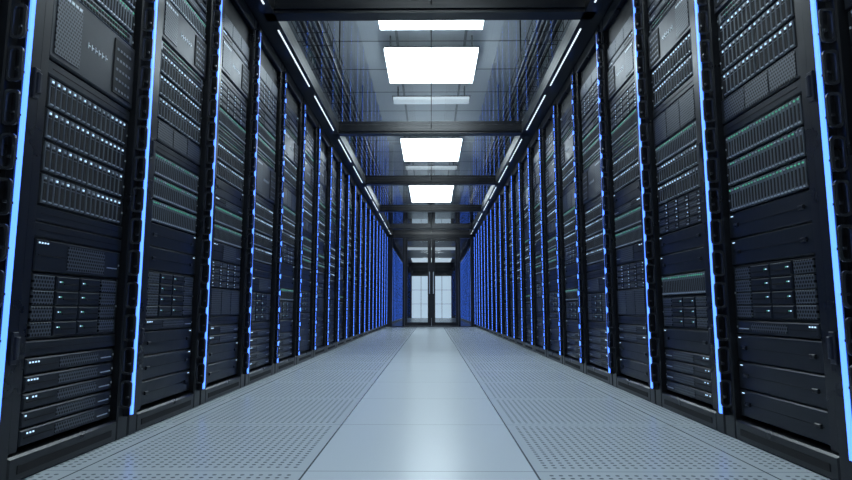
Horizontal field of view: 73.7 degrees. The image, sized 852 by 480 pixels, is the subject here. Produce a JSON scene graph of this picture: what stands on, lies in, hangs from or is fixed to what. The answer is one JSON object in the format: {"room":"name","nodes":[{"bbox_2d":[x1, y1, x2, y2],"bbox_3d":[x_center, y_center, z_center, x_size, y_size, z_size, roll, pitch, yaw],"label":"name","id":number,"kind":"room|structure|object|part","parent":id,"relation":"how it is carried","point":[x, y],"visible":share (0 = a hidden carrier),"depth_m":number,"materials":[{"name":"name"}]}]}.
{"room":"server room","nodes":[
{"label":"server room","id":0,"kind":"room"},
{"bbox_2d":[22,318,830,479],"bbox_3d":[0.109,1.827,11.262,4.800,0.100,27.200,0,-7,1],"label":"floor","id":1,"kind":"structure","parent":0,"point":[387,403],"depth_m":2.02,"materials":[{"name":"tile"}]},
{"bbox_2d":[0,0,35,413],"bbox_3d":[-1.513,-0.489,1.130,1.084,2.090,0.598,0,-7,1],"label":"rack","id":2,"kind":"object","parent":1,"relation":"on","point":[17,17],"visible":1,"depth_m":1.36,"materials":[{"name":"black"}]},
{"bbox_2d":[0,0,157,479],"bbox_3d":[-1.507,-0.418,1.726,1.084,2.090,0.598,0,-7,1],"label":"rack","id":3,"kind":"object","parent":1,"relation":"on","point":[68,392],"visible":1,"depth_m":1.67,"materials":[{"name":"black metal"}]},
{"bbox_2d":[126,0,221,435],"bbox_3d":[-1.501,-0.346,2.321,1.084,2.090,0.598,0,-7,1],"label":"rack","id":4,"kind":"object","parent":1,"relation":"on","point":[175,281],"visible":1,"depth_m":2.32,"materials":[{"name":"black metal"}]},
{"bbox_2d":[199,0,260,404],"bbox_3d":[-1.496,-0.275,2.917,1.084,2.090,0.598,0,-7,1],"label":"rack","id":5,"kind":"object","parent":1,"relation":"on","point":[230,289],"visible":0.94,"depth_m":2.96,"materials":[{"name":"black metal"}]},
{"bbox_2d":[244,24,286,385],"bbox_3d":[-1.490,-0.204,3.513,1.084,2.090,0.598,0,-7,1],"label":"rack","id":6,"kind":"object","parent":1,"relation":"on","point":[269,188],"visible":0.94,"depth_m":3.60,"materials":[{"name":"black metal"}]},
{"bbox_2d":[274,67,305,373],"bbox_3d":[-1.484,-0.132,4.108,1.084,2.090,0.598,0,-7,1],"label":"rack","id":7,"kind":"object","parent":1,"relation":"on","point":[295,131],"visible":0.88,"depth_m":4.23,"materials":[{"name":"black metal"}]},
{"bbox_2d":[296,98,320,364],"bbox_3d":[-1.478,-0.061,4.704,1.084,2.090,0.598,0,-7,1],"label":"rack","id":8,"kind":"object","parent":1,"relation":"on","point":[308,324],"visible":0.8,"depth_m":4.85,"materials":[{"name":"black metal"}]},
{"bbox_2d":[313,123,332,357],"bbox_3d":[-1.472,0.010,5.300,1.084,2.090,0.598,0,-7,1],"label":"rack","id":9,"kind":"object","parent":1,"relation":"on","point":[325,205],"visible":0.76,"depth_m":5.45,"materials":[{"name":"black metal"}]},
{"bbox_2d":[326,142,341,351],"bbox_3d":[-1.467,0.082,5.896,1.084,2.090,0.598,0,-7,1],"label":"rack","id":10,"kind":"object","parent":1,"relation":"on","point":[335,242],"visible":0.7,"depth_m":6.07,"materials":[{"name":"black metal"}]},
{"bbox_2d":[336,159,349,347],"bbox_3d":[-1.461,0.153,6.491,1.084,2.090,0.598,0,-7,1],"label":"rack","id":11,"kind":"object","parent":1,"relation":"on","point":[343,322],"visible":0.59,"depth_m":6.68,"materials":[{"name":"black metal"}]},
{"bbox_2d":[344,172,355,344],"bbox_3d":[-1.455,0.224,7.087,1.084,2.090,0.598,0,-7,1],"label":"rack","id":12,"kind":"object","parent":1,"relation":"on","point":[352,206],"visible":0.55,"depth_m":7.27,"materials":[{"name":"black metal"}]},
{"bbox_2d":[352,182,361,340],"bbox_3d":[-1.450,0.296,7.683,1.084,2.090,0.598,0,-7,1],"label":"rack","id":13,"kind":"object","parent":1,"relation":"on","point":[358,225],"visible":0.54,"depth_m":7.88,"materials":[{"name":"black metal"}]},
{"bbox_2d":[358,191,366,338],"bbox_3d":[-1.444,0.367,8.278,1.084,2.090,0.598,0,-7,1],"label":"rack","id":14,"kind":"object","parent":1,"relation":"on","point":[364,204],"visible":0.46,"depth_m":8.49,"materials":[{"name":"black metal"}]},
{"bbox_2d":[363,200,370,335],"bbox_3d":[-1.438,0.438,8.874,1.084,2.090,0.598,0,-7,1],"label":"rack","id":15,"kind":"object","parent":1,"relation":"on","point":[368,230],"visible":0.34,"depth_m":9.09,"materials":[{"name":"black metal"}]},
{"bbox_2d":[368,206,374,333],"bbox_3d":[-1.432,0.510,9.470,1.084,2.090,0.598,0,-7,1],"label":"rack","id":16,"kind":"object","parent":1,"relation":"on","point":[372,221],"visible":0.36,"depth_m":9.69,"materials":[{"name":"black metal"}]},
{"bbox_2d":[372,213,377,332],"bbox_3d":[-1.427,0.581,10.066,1.084,2.090,0.598,0,-7,1],"label":"rack","id":17,"kind":"object","parent":1,"relation":"on","point":[375,220],"visible":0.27,"depth_m":10.30,"materials":[{"name":"black metal"}]},
{"bbox_2d":[375,218,380,330],"bbox_3d":[-1.421,0.652,10.661,1.084,2.090,0.598,0,-7,1],"label":"rack","id":18,"kind":"object","parent":1,"relation":"on","point":[378,225],"visible":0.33,"depth_m":10.90,"materials":[{"name":"black metal"}]},
{"bbox_2d":[378,223,382,329],"bbox_3d":[-1.415,0.724,11.257,1.084,2.090,0.598,0,-7,1],"label":"rack","id":19,"kind":"object","parent":1,"relation":"on","point":[381,229],"visible":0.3,"depth_m":11.50,"materials":[{"name":"black metal"}]},
{"bbox_2d":[381,228,385,328],"bbox_3d":[-1.409,0.795,11.853,1.084,2.090,0.598,0,-7,1],"label":"rack","id":20,"kind":"object","parent":1,"relation":"on","point":[384,234],"visible":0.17,"depth_m":12.10,"materials":[{"name":"black"}]},
{"bbox_2d":[383,231,387,327],"bbox_3d":[-1.403,0.867,12.448,1.084,2.090,0.598,0,-7,1],"label":"rack","id":21,"kind":"object","parent":1,"relation":"on","point":[386,237],"visible":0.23,"depth_m":12.69,"materials":[{"name":"black"}]},
{"bbox_2d":[392,249,393,320],"bbox_3d":[-1.423,1.182,15.080,1.084,2.090,0.598,0,-7,1],"label":"rack","id":22,"kind":"object","parent":1,"relation":"on","point":[393,249],"visible":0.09,"depth_m":15.29,"materials":[{"name":"black metal"}]},
{"bbox_2d":[392,248,394,323],"bbox_3d":[-1.417,1.253,15.676,1.084,2.090,0.598,0,-7,1],"label":"rack","id":23,"kind":"object","parent":1,"relation":"on","point":[393,248],"visible":0.14,"depth_m":15.91,"materials":[{"name":"black"}]},
{"bbox_2d":[393,250,395,322],"bbox_3d":[-1.411,1.324,16.271,1.084,2.090,0.598,0,-7,1],"label":"rack","id":24,"kind":"object","parent":1,"relation":"on","point":[394,250],"visible":0.13,"depth_m":16.51,"materials":[{"name":"black"}]},
{"bbox_2d":[395,251,397,321],"bbox_3d":[-1.406,1.396,16.867,1.084,2.090,0.598,0,-7,1],"label":"rack","id":25,"kind":"object","parent":1,"relation":"on","point":[395,251],"visible":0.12,"depth_m":17.14,"materials":[{"name":"black"}]},
{"bbox_2d":[396,257,398,321],"bbox_3d":[-1.400,1.467,17.463,1.084,2.090,0.598,0,-7,1],"label":"rack","id":26,"kind":"object","parent":1,"relation":"on","point":[398,257],"visible":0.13,"depth_m":17.70,"materials":[{"name":"black"}]},
{"bbox_2d":[397,256,399,321],"bbox_3d":[-1.394,1.538,18.058,1.084,2.090,0.598,0,-7,1],"label":"rack","id":27,"kind":"object","parent":1,"relation":"on","point":[398,256],"visible":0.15,"depth_m":18.28,"materials":[{"name":"black"}]},
{"bbox_2d":[398,260,400,320],"bbox_3d":[-1.388,1.610,18.654,1.084,2.090,0.598,0,-7,1],"label":"rack","id":28,"kind":"object","parent":1,"relation":"on","point":[400,260],"visible":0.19,"depth_m":18.88,"materials":[{"name":"black"}]},
{"bbox_2d":[399,259,401,320],"bbox_3d":[-1.383,1.681,19.250,1.084,2.090,0.598,0,-7,1],"label":"rack","id":29,"kind":"object","parent":1,"relation":"on","point":[400,259],"visible":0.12,"depth_m":19.50,"materials":[{"name":"black"}]},
{"bbox_2d":[400,263,402,319],"bbox_3d":[-1.377,1.752,19.846,1.084,2.090,0.598,0,-7,1],"label":"rack","id":30,"kind":"object","parent":1,"relation":"on","point":[402,263],"visible":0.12,"depth_m":20.09,"materials":[{"name":"black"}]},
{"bbox_2d":[460,263,462,319],"bbox_3d":[1.759,1.749,19.816,1.084,2.090,0.598,0,-7,1],"label":"rack","id":31,"kind":"object","parent":1,"relation":"on","point":[460,263],"visible":0.12,"depth_m":20.09,"materials":[{"name":"black"}]},
{"bbox_2d":[461,259,463,320],"bbox_3d":[1.753,1.678,19.220,1.084,2.090,0.598,0,-7,1],"label":"rack","id":32,"kind":"object","parent":1,"relation":"on","point":[462,259],"visible":0.1,"depth_m":19.47,"materials":[{"name":"black"}]},
{"bbox_2d":[462,260,464,320],"bbox_3d":[1.747,1.606,18.624,1.084,2.090,0.598,0,-7,1],"label":"rack","id":33,"kind":"object","parent":1,"relation":"on","point":[462,260],"visible":0.12,"depth_m":18.86,"materials":[{"name":"black"}]},
{"bbox_2d":[463,256,465,321],"bbox_3d":[1.742,1.535,18.029,1.084,2.090,0.598,0,-7,1],"label":"rack","id":34,"kind":"object","parent":1,"relation":"on","point":[464,256],"visible":0.17,"depth_m":18.27,"materials":[{"name":"black"}]},
{"bbox_2d":[464,254,466,321],"bbox_3d":[1.736,1.464,17.433,1.084,2.090,0.598,0,-7,1],"label":"rack","id":35,"kind":"object","parent":1,"relation":"on","point":[465,254],"visible":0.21,"depth_m":17.68,"materials":[{"name":"black"}]},
{"bbox_2d":[465,251,467,321],"bbox_3d":[1.730,1.392,16.837,1.084,2.090,0.598,0,-7,1],"label":"rack","id":36,"kind":"object","parent":1,"relation":"on","point":[467,251],"visible":0.12,"depth_m":17.12,"materials":[{"name":"black"}]},
{"bbox_2d":[467,250,469,322],"bbox_3d":[1.724,1.321,16.241,1.084,2.090,0.598,0,-7,1],"label":"rack","id":37,"kind":"object","parent":1,"relation":"on","point":[468,250],"visible":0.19,"depth_m":16.49,"materials":[{"name":"black"}]},
{"bbox_2d":[468,248,470,323],"bbox_3d":[1.719,1.250,15.646,1.084,2.090,0.598,0,-7,1],"label":"rack","id":38,"kind":"object","parent":1,"relation":"on","point":[469,248],"visible":0.09,"depth_m":15.88,"materials":[{"name":"black"}]},
{"bbox_2d":[469,249,470,320],"bbox_3d":[1.713,1.178,15.050,1.084,2.090,0.598,0,-7,1],"label":"rack","id":39,"kind":"object","parent":1,"relation":"on","point":[469,249],"visible":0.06,"depth_m":15.28,"materials":[{"name":"black metal"}]},
{"bbox_2d":[474,232,477,327],"bbox_3d":[1.618,0.868,12.459,1.084,2.090,0.598,0,-7,1],"label":"rack","id":40,"kind":"object","parent":1,"relation":"on","point":[475,264],"visible":0.12,"depth_m":12.70,"materials":[{"name":"black"}]},
{"bbox_2d":[476,227,480,328],"bbox_3d":[1.612,0.796,11.864,1.084,2.090,0.598,0,-7,1],"label":"rack","id":41,"kind":"object","parent":1,"relation":"on","point":[477,234],"visible":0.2,"depth_m":12.11,"materials":[{"name":"black"}]},
{"bbox_2d":[478,224,482,329],"bbox_3d":[1.606,0.725,11.268,1.084,2.090,0.598,0,-7,1],"label":"rack","id":42,"kind":"object","parent":1,"relation":"on","point":[479,230],"visible":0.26,"depth_m":11.51,"materials":[{"name":"black metal"}]},
{"bbox_2d":[481,218,485,330],"bbox_3d":[1.601,0.654,10.672,1.084,2.090,0.598,0,-7,1],"label":"rack","id":43,"kind":"object","parent":1,"relation":"on","point":[482,225],"visible":0.17,"depth_m":10.92,"materials":[{"name":"black"}]},
{"bbox_2d":[483,213,489,332],"bbox_3d":[1.595,0.583,10.076,1.084,2.090,0.598,0,-7,1],"label":"rack","id":44,"kind":"object","parent":1,"relation":"on","point":[485,220],"visible":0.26,"depth_m":10.31,"materials":[{"name":"black metal"}]},
{"bbox_2d":[487,207,493,334],"bbox_3d":[1.589,0.511,9.481,1.084,2.090,0.598,0,-7,1],"label":"rack","id":45,"kind":"object","parent":1,"relation":"on","point":[489,214],"visible":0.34,"depth_m":9.71,"materials":[{"name":"black metal"}]},
{"bbox_2d":[490,200,497,335],"bbox_3d":[1.583,0.440,8.885,1.084,2.090,0.598,0,-7,1],"label":"rack","id":46,"kind":"object","parent":1,"relation":"on","point":[492,230],"visible":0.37,"depth_m":9.11,"materials":[{"name":"black metal"}]},
{"bbox_2d":[494,191,502,337],"bbox_3d":[1.577,0.368,8.289,1.084,2.090,0.598,0,-7,1],"label":"rack","id":47,"kind":"object","parent":1,"relation":"on","point":[496,204],"visible":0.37,"depth_m":8.52,"materials":[{"name":"black metal"}]},
{"bbox_2d":[499,183,508,340],"bbox_3d":[1.572,0.297,7.694,1.084,2.090,0.598,0,-7,1],"label":"rack","id":48,"kind":"object","parent":1,"relation":"on","point":[501,196],"visible":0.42,"depth_m":7.91,"materials":[{"name":"black metal"}]},
{"bbox_2d":[504,171,515,343],"bbox_3d":[1.566,0.226,7.098,1.084,2.090,0.598,0,-7,1],"label":"rack","id":49,"kind":"object","parent":1,"relation":"on","point":[507,188],"visible":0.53,"depth_m":7.30,"materials":[{"name":"black metal"}]},
{"bbox_2d":[510,159,523,346],"bbox_3d":[1.560,0.154,6.502,1.084,2.090,0.598,0,-7,1],"label":"rack","id":50,"kind":"object","parent":1,"relation":"on","point":[514,179],"visible":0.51,"depth_m":6.70,"materials":[{"name":"black metal"}]},
{"bbox_2d":[518,142,533,351],"bbox_3d":[1.554,0.083,5.906,1.084,2.090,0.598,0,-7,1],"label":"rack","id":51,"kind":"object","parent":1,"relation":"on","point":[522,165],"visible":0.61,"depth_m":6.09,"materials":[{"name":"black metal"}]},
{"bbox_2d":[527,124,546,356],"bbox_3d":[1.549,0.012,5.311,1.084,2.090,0.598,0,-7,1],"label":"rack","id":52,"kind":"object","parent":1,"relation":"on","point":[535,259],"visible":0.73,"depth_m":5.48,"materials":[{"name":"black metal"}]},
{"bbox_2d":[538,100,562,363],"bbox_3d":[1.543,-0.060,4.715,1.084,2.090,0.598,0,-7,1],"label":"rack","id":53,"kind":"object","parent":1,"relation":"on","point":[545,133],"visible":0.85,"depth_m":4.87,"materials":[{"name":"black metal"}]},
{"bbox_2d":[552,68,583,372],"bbox_3d":[1.537,-0.131,4.119,1.084,2.090,0.598,0,-7,1],"label":"rack","id":54,"kind":"object","parent":1,"relation":"on","point":[567,289],"visible":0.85,"depth_m":4.25,"materials":[{"name":"black metal"}]},
{"bbox_2d":[571,26,612,385],"bbox_3d":[1.531,-0.202,3.523,1.084,2.090,0.598,0,-7,1],"label":"rack","id":55,"kind":"object","parent":1,"relation":"on","point":[593,347],"visible":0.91,"depth_m":3.63,"materials":[{"name":"black metal"}]},
{"bbox_2d":[596,0,656,404],"bbox_3d":[1.526,-0.274,2.928,1.084,2.090,0.598,0,-7,1],"label":"rack","id":56,"kind":"object","parent":1,"relation":"on","point":[623,233],"visible":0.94,"depth_m":3.00,"materials":[{"name":"black metal"}]},
{"bbox_2d":[633,0,726,434],"bbox_3d":[1.520,-0.345,2.332,1.084,2.090,0.598,0,-7,1],"label":"rack","id":57,"kind":"object","parent":1,"relation":"on","point":[682,356],"visible":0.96,"depth_m":2.35,"materials":[{"name":"black metal"}]},
{"bbox_2d":[694,0,851,479],"bbox_3d":[1.514,-0.416,1.736,1.084,2.090,0.598,0,-7,1],"label":"rack","id":58,"kind":"object","parent":1,"relation":"on","point":[780,383],"visible":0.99,"depth_m":1.69,"materials":[{"name":"black metal"}]},
{"bbox_2d":[810,0,851,461],"bbox_3d":[1.508,-0.488,1.141,1.084,2.090,0.598,0,-7,1],"label":"rack","id":59,"kind":"object","parent":1,"relation":"on","point":[831,19],"visible":1,"depth_m":1.37,"materials":[{"name":"black"}]},
{"bbox_2d":[244,0,613,234],"bbox_3d":[0.043,-1.024,5.989,2.105,0.120,14.250,0,-7,1],"label":"frame","id":60,"kind":"structure","parent":0,"point":[403,202],"depth_m":4.86,"materials":[{"name":"black metal"}]},
{"bbox_2d":[278,30,309,86],"bbox_3d":[-0.887,-1.216,3.866,0.010,0.005,0.874,0,-7,1],"label":"lights","id":61,"kind":"object","parent":60,"relation":"attached to","point":[278,30],"depth_m":3.79,"materials":[{"name":"white plastic"}]},
{"bbox_2d":[314,96,333,130],"bbox_3d":[-0.877,-1.088,4.934,0.010,0.005,0.869,0,-7,1],"label":"lights","id":62,"kind":"object","parent":60,"relation":"attached to","point":[314,96],"depth_m":4.88,"materials":[{"name":"white plastic"}]},
{"bbox_3d":[0.042,-1.015,6.064,1.770,0.001,14.100,0,-7,1],"label":"roof glass","id":63,"kind":"part","parent":60,"relation":"part of","materials":[{"name":"glass"}]},
{"bbox_2d":[431,0,431,231],"bbox_3d":[0.056,-1.019,6.039,0.006,0.014,14.050,0,-7,1],"label":"joint","id":64,"kind":"object","parent":60,"relation":"attached to","point":[431,0],"visible":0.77,"depth_m":5.11,"materials":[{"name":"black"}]},
{"bbox_2d":[526,95,545,129],"bbox_3d":[0.944,-1.091,4.909,0.010,0.005,0.860,0,-7,1],"label":"lights","id":65,"kind":"object","parent":60,"relation":"attached to","point":[544,95],"depth_m":4.86,"materials":[{"name":"white plastic"}]},
{"bbox_2d":[550,29,580,85],"bbox_3d":[0.933,-1.218,3.850,0.010,0.005,0.867,0,-7,1],"label":"lights","id":66,"kind":"object","parent":60,"relation":"attached to","point":[579,29],"depth_m":3.79,"materials":[{"name":"white plastic"}]},
{"bbox_2d":[287,20,571,175],"bbox_3d":[0.109,-1.032,11.605,4.800,0.100,27.200,0,-7,1],"label":"ceiling","id":67,"kind":"structure","parent":0,"point":[362,43],"depth_m":6.00,"materials":[{"name":"grey"}]},
{"bbox_2d":[291,21,385,174],"bbox_3d":[-0.788,-1.477,5.674,0.230,0.427,15.100,0,-7,1],"label":"cable tray","id":68,"kind":"object","parent":67,"relation":"attached to","point":[312,49],"visible":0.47,"depth_m":4.88,"materials":[{"name":"black"}]},
{"bbox_2d":[378,20,483,29],"bbox_3d":[0.037,-1.805,4.058,0.830,0.160,0.950,0,-7,1],"label":"ceiling light panel","id":69,"kind":"object","parent":67,"relation":"hanging from","point":[441,24],"depth_m":4.44,"materials":[{"name":"white plastic"}]},
{"bbox_2d":[392,86,469,103],"bbox_3d":[0.056,-1.561,6.099,0.830,0.160,0.160,0,-7,1],"label":"ceiling light panel","id":70,"kind":"object","parent":67,"relation":"hanging from","point":[420,99],"depth_m":6.02,"materials":[{"name":"white plastic"}]},
{"bbox_2d":[383,35,479,82],"bbox_3d":[0.048,-1.663,5.245,0.830,0.160,0.720,0,-7,1],"label":"ceiling light panel","id":71,"kind":"object","parent":67,"relation":"hanging from","point":[404,64],"depth_m":5.14,"materials":[{"name":"white plastic"}]},
{"bbox_2d":[400,136,462,160],"bbox_3d":[0.075,-1.328,8.040,0.830,0.160,1.070,0,-7,1],"label":"ceiling light panel","id":72,"kind":"object","parent":67,"relation":"hanging from","point":[413,149],"depth_m":7.92,"materials":[{"name":"white plastic"}]},
{"bbox_2d":[405,161,457,169],"bbox_3d":[0.085,-1.210,9.028,0.830,0.160,0.160,0,-7,1],"label":"ceiling light panel","id":73,"kind":"object","parent":67,"relation":"hanging from","point":[408,167],"depth_m":8.95,"materials":[{"name":"white plastic"}]},
{"bbox_2d":[476,20,568,174],"bbox_3d":[0.872,-1.479,5.658,0.230,0.427,15.100,0,-7,1],"label":"cable tray","id":74,"kind":"object","parent":67,"relation":"attached to","point":[548,30],"visible":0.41,"depth_m":4.82,"materials":[{"name":"black"}]},
{"bbox_2d":[386,232,475,326],"bbox_3d":[0.126,0.601,13.131,4.800,2.780,0.120,0,-7,1],"label":"wall","id":75,"kind":"structure","parent":0,"point":[394,233],"depth_m":13.16,"materials":[{"name":"black"}]},
{"bbox_2d":[388,235,474,326],"bbox_3d":[0.126,0.933,13.091,1.960,2.110,0.120,0,-7,1],"label":"door frame","id":76,"kind":"structure","parent":75,"relation":"in","point":[391,237],"depth_m":13.07,"materials":[{"name":"black metal"}]},
{"bbox_2d":[405,239,457,325],"bbox_3d":[0.126,0.962,13.055,1.224,2.005,0.115,0,-7,1],"label":"door leaves","id":77,"kind":"structure","parent":76,"relation":"attached to","point":[428,323],"depth_m":13.05,"materials":[{"name":"glass"},{"name":"dark metal"}]},
{"bbox_2d":[393,239,469,262],"bbox_3d":[0.181,0.273,18.966,4.800,0.060,11.370,0,-7,1],"label":"ceiling","id":78,"kind":"structure","parent":0,"point":[397,243],"depth_m":19.44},
{"bbox_2d":[408,247,454,249],"bbox_3d":[0.179,0.291,18.697,1.660,0.039,0.600,0,-7,1],"label":"ceiling light panel","id":79,"kind":"object","parent":78,"relation":"attached to","point":[409,248],"depth_m":18.50,"materials":[{"name":"white plastic"}]},
{"bbox_2d":[410,258,452,262],"bbox_3d":[0.222,0.832,23.215,1.660,0.039,1.700,0,-7,1],"label":"ceiling light panel","id":80,"kind":"object","parent":78,"relation":"attached to","point":[412,259],"depth_m":22.69,"materials":[{"name":"white plastic"}]},
{"bbox_2d":[407,263,455,317],"bbox_3d":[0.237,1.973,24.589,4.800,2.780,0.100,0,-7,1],"label":"door","id":81,"kind":"structure","parent":0,"point":[417,273],"depth_m":24.55,"materials":[{"name":"clear glass"}]}
]}

